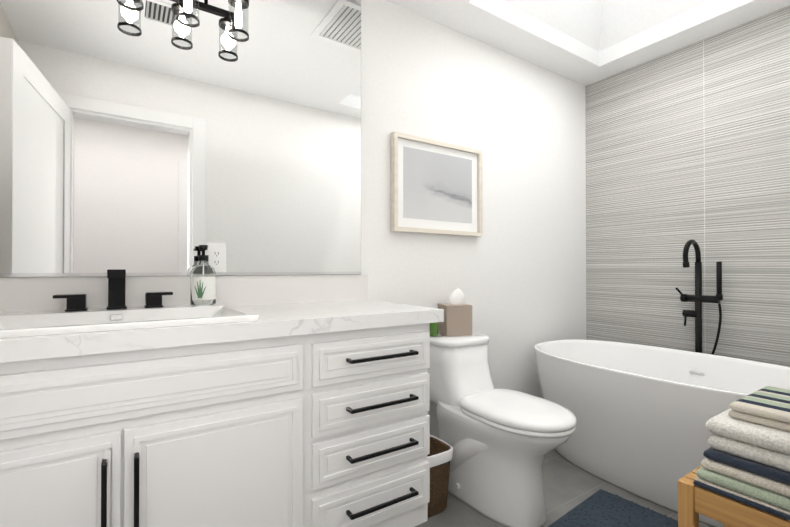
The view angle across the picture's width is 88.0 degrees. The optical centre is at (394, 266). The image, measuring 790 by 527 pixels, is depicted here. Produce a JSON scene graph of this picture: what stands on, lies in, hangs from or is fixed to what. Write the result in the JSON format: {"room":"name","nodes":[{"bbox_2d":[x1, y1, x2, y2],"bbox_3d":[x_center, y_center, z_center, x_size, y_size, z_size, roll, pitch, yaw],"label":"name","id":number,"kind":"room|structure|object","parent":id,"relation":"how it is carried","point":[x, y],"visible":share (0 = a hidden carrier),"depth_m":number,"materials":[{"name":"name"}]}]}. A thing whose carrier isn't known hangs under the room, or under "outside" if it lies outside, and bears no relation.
{"room":"bathroom","nodes":[
{"label":"bathroom","id":0,"kind":"room"},
{"bbox_2d":[72,0,585,437],"bbox_3d":[-0.029,-0.586,2.152,3.630,3.320,0.120,0,0,-34],"label":"wall","id":1,"kind":"structure","parent":0,"point":[515,273],"depth_m":2.48,"materials":[{"name":"paint"}]},
{"bbox_2d":[0,0,360,276],"bbox_3d":[-0.777,-0.649,1.579,1.466,1.370,0.008,0,0,-34],"label":"mirror","id":2,"kind":"object","parent":1,"relation":"attached to","point":[154,138],"visible":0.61,"depth_m":1.54,"materials":[{"name":"clear glass"}]},
{"bbox_2d":[117,0,248,41],"bbox_3d":[-0.751,-1.119,1.485,0.428,0.462,0.100,0,0,-34],"label":"sconce","id":3,"kind":"object","parent":1,"relation":"attached to","point":[238,5],"visible":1,"depth_m":1.55,"materials":[{"name":"clear glass"}]},
{"bbox_2d":[206,243,225,271],"bbox_3d":[-0.705,-0.034,1.616,0.072,0.116,0.006,0,0,-34],"label":"electrical outlet plate","id":4,"kind":"object","parent":1,"relation":"attached to","point":[216,252],"visible":0.96,"depth_m":1.62,"materials":[{"name":"white plastic"}]},
{"bbox_2d":[391,131,482,236],"bbox_3d":[0.244,-0.427,2.238,0.619,0.502,0.036,0,0,-34],"label":"picture frame","id":5,"kind":"object","parent":1,"relation":"attached to","point":[436,187],"visible":1,"depth_m":2.22,"materials":[{"name":"brown wood"}]},
{"bbox_2d":[403,146,471,222],"bbox_3d":[0.245,-0.433,2.238,0.482,0.368,0.001,0,0,-34],"label":"art","id":6,"kind":"object","parent":5,"relation":"attached to","point":[437,184],"depth_m":2.22},
{"bbox_2d":[585,5,789,366],"bbox_3d":[1.920,-0.585,2.387,0.120,3.320,1.640,0,0,-34],"label":"wall tile","id":7,"kind":"structure","parent":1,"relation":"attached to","point":[685,144],"depth_m":2.45,"materials":[{"name":"tile"}]},
{"bbox_2d":[414,449,712,526],"bbox_3d":[0.424,1.109,1.457,3.630,0.080,1.760,0,0,-34],"label":"floor","id":8,"kind":"structure","parent":0,"point":[568,486],"depth_m":1.89,"materials":[{"name":"tile"}]},
{"bbox_2d":[0,305,443,526],"bbox_3d":[-0.616,0.635,1.330,1.468,0.868,0.584,0,0,-34],"label":"bathroom vanity","id":9,"kind":"object","parent":8,"relation":"on","point":[242,401],"depth_m":1.14,"materials":[{"name":"white paint"}]},
{"bbox_2d":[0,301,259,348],"bbox_3d":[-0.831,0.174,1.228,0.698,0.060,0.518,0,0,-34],"label":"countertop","id":10,"kind":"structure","parent":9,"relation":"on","point":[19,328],"depth_m":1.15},
{"bbox_2d":[53,269,172,311],"bbox_3d":[-0.915,0.077,1.345,0.332,0.133,0.151,0,0,-34],"label":"faucet","id":11,"kind":"object","parent":10,"relation":"on","point":[116,277],"depth_m":1.36,"materials":[{"name":"black metal"}]},
{"bbox_2d":[0,303,258,337],"bbox_3d":[-0.831,0.174,1.228,0.698,0.060,0.518,0,0,-34],"label":"sink","id":12,"kind":"object","parent":10,"relation":"in","point":[48,320],"depth_m":1.25,"materials":[{"name":"white ceramic"}]},
{"bbox_2d":[190,245,215,304],"bbox_3d":[-0.722,0.033,1.541,0.088,0.224,0.091,0,0,-34],"label":"soap dispenser","id":13,"kind":"object","parent":10,"relation":"on","point":[203,282],"visible":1,"depth_m":1.51,"materials":[{"name":"clear glass"}]},
{"bbox_2d":[427,435,452,517],"bbox_3d":[0.131,0.936,1.828,0.215,0.272,0.215,0,0,-34],"label":"wicker basket","id":14,"kind":"object","parent":8,"relation":"on","point":[439,456],"visible":0.35,"depth_m":1.76,"materials":[{"name":"brown wicker"}]},
{"bbox_2d":[427,333,576,526],"bbox_3d":[0.445,0.713,1.889,0.366,0.719,0.804,0,0,-34],"label":"toilet","id":15,"kind":"object","parent":8,"relation":"on","point":[502,442],"visible":0.94,"depth_m":1.75,"materials":[{"name":"white ceramic"}]},
{"bbox_2d":[429,322,437,336],"bbox_3d":[0.198,0.302,2.092,0.044,0.110,0.044,0,0,-34],"label":"candle","id":16,"kind":"object","parent":15,"relation":"on","point":[433,329],"visible":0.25,"depth_m":2.07,"materials":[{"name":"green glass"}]},
{"bbox_2d":[438,288,471,335],"bbox_3d":[0.315,0.237,2.164,0.140,0.240,0.140,0,0,-14],"label":"tissue box","id":17,"kind":"object","parent":15,"relation":"on","point":[457,316],"visible":0.96,"depth_m":2.10,"materials":[{"name":"beige cardboard"}]},
{"bbox_2d":[548,489,677,526],"bbox_3d":[0.971,1.062,1.440,0.684,0.013,0.780,0,0,-39],"label":"rug","id":18,"kind":"object","parent":8,"relation":"on","point":[601,508],"visible":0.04,"depth_m":1.73,"materials":[{"name":"blue fabric"}]},
{"bbox_2d":[678,465,789,526],"bbox_3d":[1.073,0.840,1.175,0.380,0.425,0.310,0,0,-34],"label":"bench","id":19,"kind":"object","parent":18,"relation":"on","point":[694,500],"depth_m":1.13,"materials":[{"name":"brown wood"}]},
{"bbox_2d":[693,386,789,520],"bbox_3d":[1.091,0.506,1.168,0.391,0.240,0.268,0,0,-34],"label":"towels","id":20,"kind":"object","parent":19,"relation":"on","point":[746,454],"depth_m":1.10,"materials":[{"name":"fabric"}]},
{"bbox_2d":[534,339,789,526],"bbox_3d":[1.378,0.778,2.073,0.800,0.590,1.400,0,0,-34],"label":"bathtub","id":21,"kind":"object","parent":8,"relation":"on","point":[643,414],"visible":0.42,"depth_m":1.97,"materials":[{"name":"white ceramic"}]},
{"bbox_2d":[675,240,722,354],"bbox_3d":[1.714,0.461,2.336,0.223,1.228,0.216,0,0,-34],"label":"tub filler","id":22,"kind":"object","parent":8,"relation":"on","point":[698,298],"depth_m":2.37,"materials":[{"name":"black metal"}]},
{"bbox_2d":[386,0,789,85],"bbox_3d":[0.424,-1.401,1.474,3.630,0.100,1.760,0,0,-34],"label":"ceiling","id":23,"kind":"structure","parent":0,"point":[505,27],"depth_m":2.38,"materials":[{"name":"paint"}]},
{"bbox_2d":[420,0,434,4],"bbox_3d":[0.121,-1.342,1.813,0.400,0.012,0.400,0,0,-34],"label":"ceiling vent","id":24,"kind":"object","parent":23,"relation":"in","point":[429,2],"visible":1,"depth_m":2.06,"materials":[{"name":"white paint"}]},
{"bbox_2d":[501,0,710,51],"bbox_3d":[1.176,-1.823,1.962,1.200,0.750,1.100,0,0,-34],"label":"skylight","id":25,"kind":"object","parent":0,"point":[599,25],"depth_m":2.53,"materials":[{"name":"glass"}]}
]}

